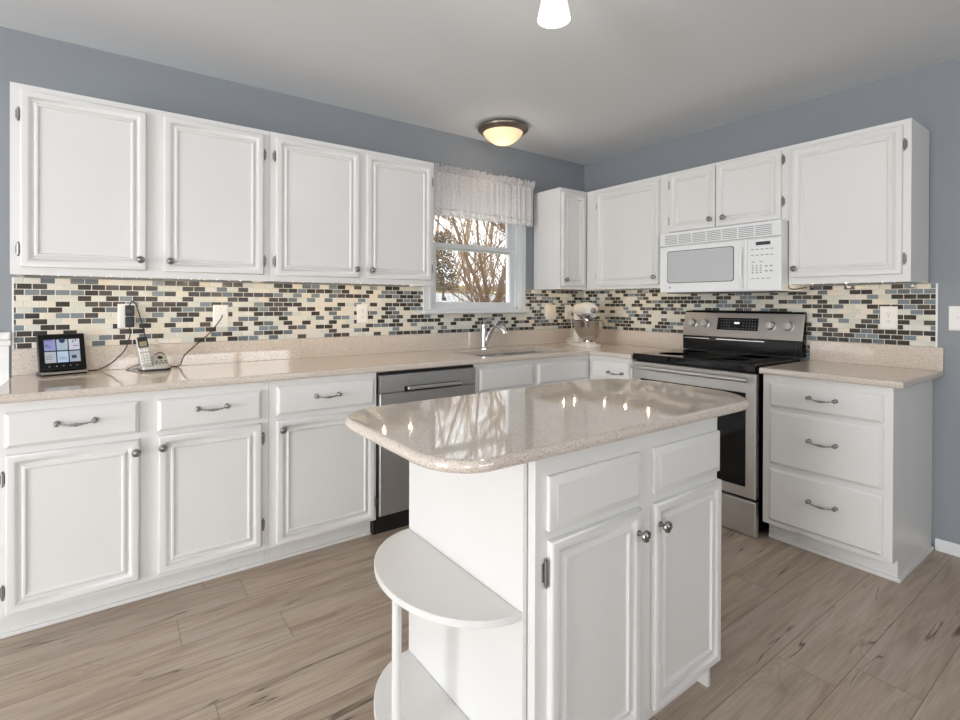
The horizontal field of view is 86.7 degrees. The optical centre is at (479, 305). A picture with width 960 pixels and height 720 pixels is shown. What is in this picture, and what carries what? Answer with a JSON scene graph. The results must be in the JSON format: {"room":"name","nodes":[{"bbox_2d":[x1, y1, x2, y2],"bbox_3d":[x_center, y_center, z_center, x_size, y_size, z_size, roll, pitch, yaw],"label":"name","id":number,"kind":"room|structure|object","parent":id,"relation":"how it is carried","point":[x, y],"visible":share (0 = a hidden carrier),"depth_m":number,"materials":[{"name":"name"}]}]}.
{"room":"kitchen","nodes":[
{"label":"kitchen","id":0,"kind":"room"},
{"bbox_2d":[0,26,583,378],"bbox_3d":[-2.521,-0.008,2.038,8.660,2.446,0.130,0,0,-36],"label":"wall","id":1,"kind":"structure","parent":0,"point":[26,58],"depth_m":2.74,"materials":[{"name":"blue paint"}]},
{"bbox_2d":[0,332,11,385],"bbox_3d":[-3.972,0.665,0.884,4.676,1.098,0.030,0,0,-36],"label":"trim","id":2,"kind":"structure","parent":1,"relation":"attached to","point":[5,337],"depth_m":2.25,"materials":[{"name":"white paint"}]},
{"bbox_2d":[10,82,268,282],"bbox_3d":[-1.558,-0.511,2.431,0.990,0.773,0.346,0,0,-36],"label":"upper cabinet","id":3,"kind":"object","parent":1,"relation":"attached to","point":[99,187],"visible":1,"depth_m":2.27,"materials":[{"name":"white paint"}]},
{"bbox_2d":[12,277,583,348],"bbox_3d":[-0.590,0.037,3.361,3.706,0.321,0.009,0,0,-36],"label":"backsplash","id":4,"kind":"structure","parent":1,"relation":"attached to","point":[170,311],"depth_m":2.81,"materials":[{"name":"tile"}]},
{"bbox_2d":[117,304,135,327],"bbox_3d":[-1.744,0.053,2.512,0.074,0.120,0.011,0,0,-36],"label":"wall plate","id":5,"kind":"object","parent":4,"relation":"attached to","point":[121,316],"visible":0.49,"depth_m":2.50,"materials":[{"name":"white plastic"}]},
{"bbox_2d":[125,317,133,326],"bbox_3d":[-1.721,0.082,2.501,0.038,0.052,0.033,0,0,-36],"label":"plug adapter","id":6,"kind":"object","parent":5,"relation":"attached to","point":[129,321],"visible":1,"depth_m":2.49,"materials":[{"name":"black plastic"}]},
{"bbox_2d":[88,327,130,370],"bbox_3d":[-1.792,0.209,2.441,0.194,0.203,0.020,0,0,-37],"label":"cord","id":7,"kind":"object","parent":6,"relation":"hanging from","point":[129,327],"visible":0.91,"depth_m":2.48,"materials":[{"name":"black plastic"}]},
{"bbox_2d":[125,305,134,315],"bbox_3d":[-1.721,0.026,2.501,0.038,0.052,0.033,0,0,-36],"label":"plug adapter","id":8,"kind":"object","parent":5,"relation":"attached to","point":[129,309],"visible":1,"depth_m":2.49,"materials":[{"name":"black plastic"}]},
{"bbox_2d":[213,305,227,326],"bbox_3d":[-1.406,0.058,2.759,0.076,0.120,0.010,0,0,-36],"label":"wall plate","id":9,"kind":"object","parent":4,"relation":"attached to","point":[218,310],"visible":1,"depth_m":2.75,"materials":[{"name":"white plastic"}]},
{"bbox_2d":[357,304,367,322],"bbox_3d":[-0.748,0.054,3.239,0.074,0.120,0.011,0,0,-36],"label":"wall plate","id":10,"kind":"object","parent":4,"relation":"attached to","point":[362,309],"visible":1,"depth_m":3.23,"materials":[{"name":"white plastic"}]},
{"bbox_2d":[546,305,555,318],"bbox_3d":[0.591,0.055,4.211,0.118,0.120,0.019,0,0,-36],"label":"wall plate","id":11,"kind":"object","parent":4,"relation":"attached to","point":[550,309],"visible":1,"depth_m":4.21,"materials":[{"name":"beige plastic"}]},
{"bbox_2d":[565,305,570,318],"bbox_3d":[0.750,0.055,4.332,0.074,0.120,0.011,0,0,-36],"label":"wall plate","id":12,"kind":"object","parent":4,"relation":"attached to","point":[567,313],"visible":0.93,"depth_m":4.32,"materials":[{"name":"beige plastic"}]},
{"bbox_2d":[259,132,433,286],"bbox_3d":[-0.759,-0.511,3.014,0.985,0.773,0.346,0,0,-36],"label":"upper cabinet","id":13,"kind":"object","parent":1,"relation":"attached to","point":[338,213],"visible":0.98,"depth_m":2.87,"materials":[{"name":"white paint"}]},
{"bbox_2d":[421,218,528,313],"bbox_3d":[-0.045,-0.444,3.809,0.954,1.007,0.180,0,0,-36],"label":"window","id":14,"kind":"structure","parent":1,"relation":"in","point":[514,250],"depth_m":3.96,"materials":[{"name":"white plastic"}]},
{"bbox_2d":[434,163,534,226],"bbox_3d":[0.022,-0.791,3.741,0.972,0.364,0.107,0,0,-36],"label":"window valance","id":15,"kind":"object","parent":14,"relation":"hanging from","point":[478,193],"visible":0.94,"depth_m":3.70,"materials":[{"name":"white fabric"}]},
{"bbox_2d":[534,187,607,290],"bbox_3d":[0.773,-0.510,4.133,0.590,0.773,0.346,0,0,-36],"label":"upper cabinet","id":16,"kind":"object","parent":1,"relation":"attached to","point":[560,214],"visible":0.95,"depth_m":3.95,"materials":[{"name":"white paint"}]},
{"bbox_2d":[0,0,959,164],"bbox_3d":[-0.827,-1.267,-0.281,8.700,0.100,5.900,0,0,-36],"label":"ceiling","id":17,"kind":"structure","parent":0,"point":[622,76],"depth_m":2.45,"materials":[{"name":"paint"}]},
{"bbox_2d":[478,119,527,145],"bbox_3d":[0.157,-1.162,3.487,0.348,0.130,0.348,0,0,-36],"label":"ceiling light","id":18,"kind":"object","parent":17,"relation":"attached to","point":[500,132],"visible":1,"depth_m":3.39,"materials":[{"name":"white glass"}]},
{"bbox_2d":[538,0,569,28],"bbox_3d":[0.263,-1.117,1.808,0.116,0.206,0.116,0,0,-36],"label":"pendant light","id":19,"kind":"object","parent":17,"relation":"hanging from","point":[552,14],"visible":1,"depth_m":1.78,"materials":[{"name":"white"}]},
{"bbox_2d":[0,521,959,719],"bbox_3d":[-0.836,1.280,-0.271,8.700,0.100,5.900,0,0,-36],"label":"floor","id":20,"kind":"structure","parent":0,"point":[806,635],"depth_m":1.82,"materials":[{"name":"brown wood"}]},
{"bbox_2d":[0,381,268,638],"bbox_3d":[-1.513,0.782,2.289,0.934,0.872,0.656,0,0,-36],"label":"base cabinet","id":21,"kind":"object","parent":20,"relation":"on","point":[107,501],"visible":0.98,"depth_m":2.01,"materials":[{"name":"white paint"}]},
{"bbox_2d":[264,373,376,563],"bbox_3d":[-0.918,0.782,2.723,0.537,0.872,0.656,0,0,-36],"label":"base cabinet","id":22,"kind":"object","parent":20,"relation":"on","point":[322,472],"visible":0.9,"depth_m":2.48,"materials":[{"name":"white paint"}]},
{"bbox_2d":[371,365,474,534],"bbox_3d":[-0.442,0.786,3.053,0.620,0.866,0.630,0,0,-36],"label":"dishwasher","id":23,"kind":"object","parent":20,"relation":"on","point":[402,386],"visible":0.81,"depth_m":2.73,"materials":[{"name":"silver metal"}]},
{"bbox_2d":[472,351,588,393],"bbox_3d":[0.207,0.783,3.545,1.004,0.872,0.655,0,0,-36],"label":"base cabinet","id":24,"kind":"object","parent":20,"relation":"on","point":[498,376],"visible":0.09,"depth_m":3.26,"materials":[{"name":"white paint"}]},
{"bbox_2d":[374,417,721,719],"bbox_3d":[0.200,0.790,1.575,1.028,0.872,0.641,0,0,-36],"label":"kitchen island","id":25,"kind":"object","parent":20,"relation":"on","point":[585,584],"visible":0.93,"depth_m":1.36,"materials":[{"name":"white paint"}]},
{"bbox_2d":[374,650,468,719],"bbox_3d":[-0.154,1.130,1.368,0.214,0.018,0.562,0,0,-36],"label":"shelf","id":26,"kind":"object","parent":25,"relation":"attached to","point":[424,696],"depth_m":1.46,"materials":[{"name":"white paint"}]},
{"bbox_2d":[374,528,521,628],"bbox_3d":[-0.152,0.735,1.366,0.214,0.018,0.562,0,0,-36],"label":"shelf","id":27,"kind":"object","parent":25,"relation":"attached to","point":[414,571],"depth_m":1.31,"materials":[{"name":"white paint"}]},
{"bbox_2d":[345,379,748,473],"bbox_3d":[0.289,0.338,1.676,1.360,0.030,0.666,0,0,-36],"label":"island countertop","id":28,"kind":"structure","parent":25,"relation":"on","point":[496,430],"depth_m":1.45,"materials":[{"name":"stone"}]},
{"bbox_2d":[589,355,636,379],"bbox_3d":[0.928,0.785,3.874,0.656,0.872,0.972,0,0,-36],"label":"base cabinet","id":29,"kind":"object","parent":20,"relation":"on","point":[600,367],"visible":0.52,"depth_m":3.45,"materials":[{"name":"white paint"}]},
{"bbox_2d":[0,328,684,403],"bbox_3d":[-0.299,0.274,2.968,3.711,0.147,0.989,0,0,-36],"label":"countertop","id":30,"kind":"structure","parent":29,"relation":"on","point":[207,364],"depth_m":2.76,"materials":[{"name":"stone"}]},
{"bbox_2d":[36,333,87,376],"bbox_3d":[-1.894,0.222,2.308,0.088,0.182,0.172,0,0,37],"label":"smart display","id":31,"kind":"object","parent":30,"relation":"on","point":[57,354],"visible":1,"depth_m":2.30,"materials":[{"name":"black plastic"}]},
{"bbox_2d":[129,301,145,335],"bbox_3d":[-1.675,0.133,2.514,0.095,0.310,0.034,0,0,-15],"label":"cord","id":32,"kind":"object","parent":30,"relation":"on","point":[131,301],"visible":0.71,"depth_m":2.51,"materials":[{"name":"black plastic"}]},
{"bbox_2d":[138,352,170,371],"bbox_3d":[-1.575,0.273,2.464,0.124,0.083,0.100,0,0,-44],"label":"machine","id":33,"kind":"object","parent":30,"relation":"on","point":[159,362],"visible":0.97,"depth_m":2.45,"materials":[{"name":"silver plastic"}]},
{"bbox_2d":[136,336,151,365],"bbox_3d":[-1.608,0.224,2.436,0.052,0.150,0.062,0,0,44],"label":"cordless phone","id":34,"kind":"object","parent":33,"relation":"on","point":[143,349],"visible":0.97,"depth_m":2.42,"materials":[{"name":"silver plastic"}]},
{"bbox_2d":[170,315,222,366],"bbox_3d":[-1.481,0.182,2.661,0.028,0.261,0.261,0,0,39],"label":"cord","id":35,"kind":"object","parent":30,"relation":"on","point":[222,315],"visible":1,"depth_m":2.67,"materials":[{"name":"black plastic"}]},
{"bbox_2d":[480,318,506,348],"bbox_3d":[0.095,0.205,3.629,0.092,0.221,0.238,0,0,-36],"label":"faucet","id":36,"kind":"object","parent":30,"relation":"on","point":[485,339],"visible":0.99,"depth_m":3.67,"materials":[{"name":"silver metal"}]},
{"bbox_2d":[475,351,542,356],"bbox_3d":[0.221,0.434,3.488,0.752,0.171,0.367,0,0,-36],"label":"sink","id":37,"kind":"object","parent":30,"relation":"in","point":[502,354],"visible":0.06,"depth_m":3.69,"materials":[{"name":"silver metal"}]},
{"bbox_2d":[564,312,573,343],"bbox_3d":[0.748,0.185,4.144,0.076,0.256,0.326,0,0,19],"label":"power cord","id":38,"kind":"object","parent":30,"relation":"on","point":[570,312],"visible":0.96,"depth_m":4.05,"materials":[{"name":"beige plastic"}]},
{"bbox_2d":[568,302,603,347],"bbox_3d":[0.803,0.146,3.955,0.234,0.342,0.376,0,0,-20],"label":"stand mixer","id":39,"kind":"object","parent":30,"relation":"on","point":[587,329],"visible":0.99,"depth_m":3.83,"materials":[{"name":"white metal"}]},
{"bbox_2d":[573,320,603,341],"bbox_3d":[0.826,0.199,3.889,0.234,0.167,0.234,0,0,-36],"label":"bowl","id":40,"kind":"object","parent":39,"relation":"on","point":[586,330],"depth_m":3.81,"materials":[{"name":"silver metal"}]},
{"bbox_2d":[631,310,806,538],"bbox_3d":[1.440,0.630,3.135,0.682,1.190,0.778,0,0,-36],"label":"range","id":41,"kind":"object","parent":20,"relation":"on","point":[773,333],"visible":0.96,"depth_m":2.93,"materials":[{"name":"silver metal"}]},
{"bbox_2d":[633,349,799,371],"bbox_3d":[1.430,0.330,3.131,0.548,0.042,0.770,0,0,-36],"label":"cooktop","id":42,"kind":"object","parent":41,"relation":"in","point":[711,361],"depth_m":3.02,"materials":[{"name":"black glass"}]},
{"bbox_2d":[763,374,933,582],"bbox_3d":[1.863,0.793,2.594,0.656,0.872,0.558,0,0,-36],"label":"base cabinet","id":43,"kind":"object","parent":20,"relation":"on","point":[847,467],"visible":1,"depth_m":2.39,"materials":[{"name":"white paint"}]},
{"bbox_2d":[759,340,943,388],"bbox_3d":[1.881,0.283,2.589,0.637,0.147,0.594,0,0,-36],"label":"countertop","id":44,"kind":"structure","parent":43,"relation":"on","point":[881,365],"depth_m":2.61,"materials":[{"name":"stone"}]},
{"bbox_2d":[584,57,959,548],"bbox_3d":[2.613,0.009,2.239,0.130,2.446,5.600,0,0,-36],"label":"wall","id":45,"kind":"structure","parent":0,"point":[929,95],"depth_m":2.58,"materials":[{"name":"blue paint"}]},
{"bbox_2d":[587,175,661,289],"bbox_3d":[1.141,-0.507,3.836,0.346,0.773,0.668,0,0,-36],"label":"upper cabinet","id":46,"kind":"object","parent":45,"relation":"attached to","point":[624,220],"visible":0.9,"depth_m":3.72,"materials":[{"name":"white paint"}]},
{"bbox_2d":[661,146,789,233],"bbox_3d":[1.579,-0.681,3.235,0.346,0.417,0.815,0,0,-36],"label":"upper cabinet","id":47,"kind":"object","parent":45,"relation":"attached to","point":[753,188],"visible":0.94,"depth_m":3.10,"materials":[{"name":"white paint"}]},
{"bbox_2d":[660,219,809,293],"bbox_3d":[1.563,-0.274,3.191,0.425,0.396,0.756,0,0,-36],"label":"microwave","id":48,"kind":"object","parent":47,"relation":"attached to","point":[748,258],"visible":1,"depth_m":3.02,"materials":[{"name":"white plastic"}]},
{"bbox_2d":[584,283,937,354],"bbox_3d":[1.601,0.089,3.506,0.009,0.410,2.360,0,0,-36],"label":"backsplash","id":49,"kind":"structure","parent":45,"relation":"attached to","point":[839,313],"depth_m":2.96,"materials":[{"name":"tile"}]},
{"bbox_2d":[880,306,897,328],"bbox_3d":[2.175,0.066,2.710,0.011,0.120,0.076,0,0,-36],"label":"wall plate","id":50,"kind":"object","parent":49,"relation":"attached to","point":[888,314],"visible":1,"depth_m":2.71,"materials":[{"name":"white plastic"}]},
{"bbox_2d":[884,312,891,316],"bbox_3d":[2.172,0.047,2.707,0.002,0.027,0.033,0,0,-36],"label":"socket","id":51,"kind":"object","parent":50,"relation":"attached to","point":[886,314],"depth_m":2.71,"materials":[{"name":"white plastic"}]},
{"bbox_2d":[884,319,891,323],"bbox_3d":[2.172,0.085,2.707,0.002,0.027,0.033,0,0,-36],"label":"socket","id":52,"kind":"object","parent":50,"relation":"attached to","point":[886,321],"depth_m":2.71,"materials":[{"name":"white plastic"}]},
{"bbox_2d":[789,118,929,285],"bbox_3d":[1.977,-0.500,2.690,0.346,0.773,0.534,0,0,-36],"label":"upper cabinet","id":53,"kind":"object","parent":45,"relation":"attached to","point":[859,199],"visible":1,"depth_m":2.56,"materials":[{"name":"white paint"}]},
{"bbox_2d":[935,538,959,556],"bbox_3d":[3.239,1.207,1.257,0.014,0.062,3.224,0,0,-36],"label":"baseboard","id":54,"kind":"structure","parent":45,"relation":"attached to","point":[941,545],"depth_m":2.52,"materials":[{"name":"white paint"}]},
{"bbox_2d":[949,306,959,330],"bbox_3d":[2.353,0.065,2.473,0.019,0.120,0.116,0,0,-36],"label":"wall plate","id":55,"kind":"object","parent":45,"relation":"attached to","point":[954,311],"visible":1,"depth_m":2.50,"materials":[{"name":"white plastic"}]},
{"label":"outside","id":56,"kind":"structure","parent":0,"visible":0},
{"bbox_3d":[-3.668,1.821,25.994,42.000,0.200,39.840,0,0,-36],"label":"lawn","id":57,"kind":"structure","parent":56,"visible":0},
{"bbox_2d":[434,230,457,300],"bbox_3d":[-0.686,0.205,9.366,0.610,3.180,0.596,0,0,-36],"label":"shrub","id":58,"kind":"object","parent":57,"relation":"on","point":[451,276],"visible":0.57,"depth_m":9.29,"materials":[{"name":"brown plant"}]},
{"bbox_2d":[434,216,488,292],"bbox_3d":[-0.793,-1.693,16.209,2.488,6.932,3.021,0,0,-25],"label":"bare tree","id":59,"kind":"object","parent":57,"relation":"on","point":[434,216],"visible":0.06,"depth_m":16.14,"materials":[{"name":"brown plant"}]},
{"bbox_2d":[435,215,489,300],"bbox_3d":[-0.602,-2.026,13.257,3.429,7.622,2.212,0,0,-31],"label":"bare tree","id":60,"kind":"object","parent":57,"relation":"on","point":[437,228],"visible":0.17,"depth_m":13.25,"materials":[{"name":"brown plant"}]},
{"bbox_2d":[436,285,496,298],"bbox_3d":[0.057,0.378,27.677,38.000,2.700,9.498,0,0,-36],"label":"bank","id":61,"kind":"object","parent":57,"relation":"on","point":[452,285],"visible":0.01,"depth_m":24.06,"materials":[{"name":"white snow"}]},
{"bbox_2d":[434,215,503,293],"bbox_3d":[-0.120,-1.749,17.531,3.069,7.039,3.785,0,0,29],"label":"bare tree","id":62,"kind":"object","parent":57,"relation":"on","point":[492,215],"visible":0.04,"depth_m":17.28,"materials":[{"name":"brown plant"}]},
{"bbox_2d":[434,210,505,301],"bbox_3d":[0.172,-1.002,8.898,2.673,5.614,4.058,0,0,39],"label":"bare tree","id":63,"kind":"object","parent":57,"relation":"on","point":[501,288],"visible":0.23,"depth_m":8.54,"materials":[{"name":"brown plant"}]},
{"bbox_2d":[435,217,505,292],"bbox_3d":[0.239,-2.169,14.207,3.033,7.907,3.370,0,0,22],"label":"bare tree","id":64,"kind":"object","parent":57,"relation":"on","point":[467,234],"visible":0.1,"depth_m":13.90,"materials":[{"name":"brown plant"}]},
{"bbox_2d":[436,283,505,301],"bbox_3d":[1.273,0.633,12.668,14.315,2.310,0.170,0,0,-36],"label":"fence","id":65,"kind":"object","parent":57,"relation":"on","point":[438,295],"visible":0.02,"depth_m":11.32,"materials":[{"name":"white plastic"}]},
{"bbox_2d":[446,220,505,295],"bbox_3d":[0.663,-1.802,15.097,2.649,7.168,3.757,0,0,25],"label":"bare tree","id":66,"kind":"object","parent":57,"relation":"on","point":[490,224],"visible":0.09,"depth_m":14.98,"materials":[{"name":"brown plant"}]},
{"bbox_2d":[459,220,505,291],"bbox_3d":[0.390,-1.796,18.955,3.836,7.125,2.686,0,0,-39],"label":"bare tree","id":67,"kind":"object","parent":57,"relation":"on","point":[472,220],"visible":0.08,"depth_m":18.91,"materials":[{"name":"brown plant"}]},
{"bbox_2d":[491,215,505,236],"bbox_3d":[0.976,-1.377,10.362,3.195,6.355,4.518,0,0,28],"label":"bare tree","id":68,"kind":"object","parent":57,"relation":"on","point":[494,224],"visible":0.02,"depth_m":10.65,"materials":[{"name":"brown plant"}]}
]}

